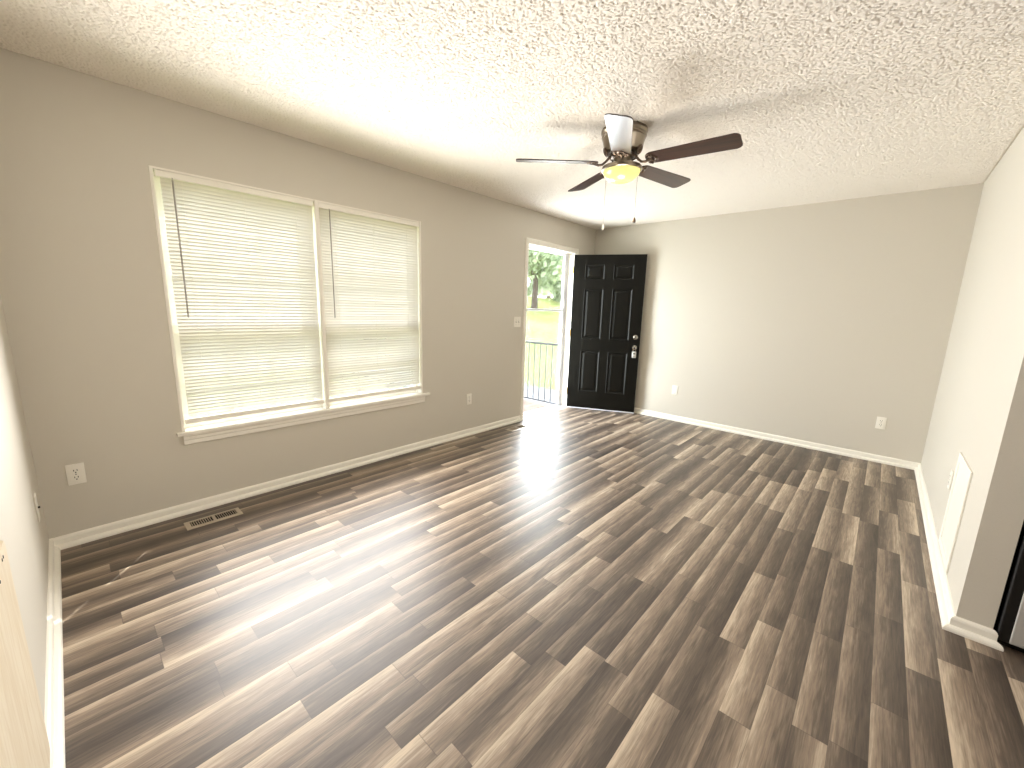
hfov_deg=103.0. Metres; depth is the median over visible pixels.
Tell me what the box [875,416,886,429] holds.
wall outlet
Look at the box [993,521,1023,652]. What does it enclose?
refrigerator
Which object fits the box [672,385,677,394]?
cover plate
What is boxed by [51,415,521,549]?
baseboard
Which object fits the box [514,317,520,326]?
light switch
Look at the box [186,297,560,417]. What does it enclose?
lawn
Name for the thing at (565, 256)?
door
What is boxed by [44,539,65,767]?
baseboard
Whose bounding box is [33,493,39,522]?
cable plate
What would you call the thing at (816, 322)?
wall
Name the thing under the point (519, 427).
floor vent
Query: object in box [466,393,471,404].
wall outlet
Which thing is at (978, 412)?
wall
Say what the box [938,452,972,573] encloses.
access panel
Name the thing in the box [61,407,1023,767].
floor
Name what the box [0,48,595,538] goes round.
wall
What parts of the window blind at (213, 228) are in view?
ladder cord, ladder cord, rail, ladder cord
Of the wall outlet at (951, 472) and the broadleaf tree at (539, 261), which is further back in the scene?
the broadleaf tree at (539, 261)
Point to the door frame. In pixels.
(571, 254)
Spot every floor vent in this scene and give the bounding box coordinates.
[184,507,242,530]
[505,425,528,431]
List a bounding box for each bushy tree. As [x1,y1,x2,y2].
[527,268,559,297]
[545,254,562,301]
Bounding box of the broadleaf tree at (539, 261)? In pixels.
[528,249,562,308]
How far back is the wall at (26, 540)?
1.50 m
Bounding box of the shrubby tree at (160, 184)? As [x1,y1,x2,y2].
[160,184,288,354]
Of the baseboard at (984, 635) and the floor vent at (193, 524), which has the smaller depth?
the baseboard at (984, 635)
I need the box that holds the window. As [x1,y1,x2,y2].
[148,165,429,444]
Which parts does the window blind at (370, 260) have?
ladder cord, rail, ladder cord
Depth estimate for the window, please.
2.91 m
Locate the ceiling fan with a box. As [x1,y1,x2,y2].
[516,113,742,229]
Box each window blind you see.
[153,169,323,423]
[318,202,420,402]
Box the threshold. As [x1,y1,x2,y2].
[523,405,565,418]
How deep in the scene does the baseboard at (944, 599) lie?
2.30 m
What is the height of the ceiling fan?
0.584 m
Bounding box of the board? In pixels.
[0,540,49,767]
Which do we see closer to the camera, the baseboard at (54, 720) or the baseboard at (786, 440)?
the baseboard at (54, 720)
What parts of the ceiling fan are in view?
blade, blade, blade, lamp shade, blade, blade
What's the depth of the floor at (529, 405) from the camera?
6.75 m
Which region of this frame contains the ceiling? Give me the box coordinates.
[0,0,1023,229]
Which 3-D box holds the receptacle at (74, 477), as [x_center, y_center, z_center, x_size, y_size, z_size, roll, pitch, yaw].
[-2.368,0.509,2.215,0.002,0.027,0.034,11,14,41]
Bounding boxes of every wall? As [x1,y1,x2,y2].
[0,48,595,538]
[0,295,48,717]
[595,183,983,462]
[921,127,1023,628]
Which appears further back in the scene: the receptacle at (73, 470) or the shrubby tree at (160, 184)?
the shrubby tree at (160, 184)
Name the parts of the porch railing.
rail, rail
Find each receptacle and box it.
[71,468,79,473]
[72,475,80,479]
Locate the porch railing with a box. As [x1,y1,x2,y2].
[524,341,558,404]
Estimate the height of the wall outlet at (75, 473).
0.115 m
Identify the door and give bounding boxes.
[523,246,568,414]
[566,254,647,412]
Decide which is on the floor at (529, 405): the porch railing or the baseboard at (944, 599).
the porch railing
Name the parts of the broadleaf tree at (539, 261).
crown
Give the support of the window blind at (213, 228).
attached to the window
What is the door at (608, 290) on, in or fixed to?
in the wall at (82, 294)
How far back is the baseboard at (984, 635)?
1.75 m
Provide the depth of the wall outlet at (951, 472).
2.39 m
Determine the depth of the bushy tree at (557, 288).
40.69 m
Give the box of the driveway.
[356,363,555,404]
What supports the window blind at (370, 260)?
attached to the window
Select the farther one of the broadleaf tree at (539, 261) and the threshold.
the broadleaf tree at (539, 261)
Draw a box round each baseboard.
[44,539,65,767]
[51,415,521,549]
[634,408,919,469]
[914,463,955,627]
[942,616,1003,651]
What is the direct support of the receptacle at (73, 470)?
attached to the wall outlet at (75, 473)
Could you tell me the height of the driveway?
0.095 m
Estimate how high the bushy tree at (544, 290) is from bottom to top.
10.178 m
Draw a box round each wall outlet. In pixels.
[65,463,86,485]
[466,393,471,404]
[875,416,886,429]
[947,469,953,490]
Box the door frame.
[520,237,578,419]
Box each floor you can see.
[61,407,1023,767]
[523,399,551,412]
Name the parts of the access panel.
panel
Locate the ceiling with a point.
(827, 100)
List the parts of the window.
sash, sash, sill, sash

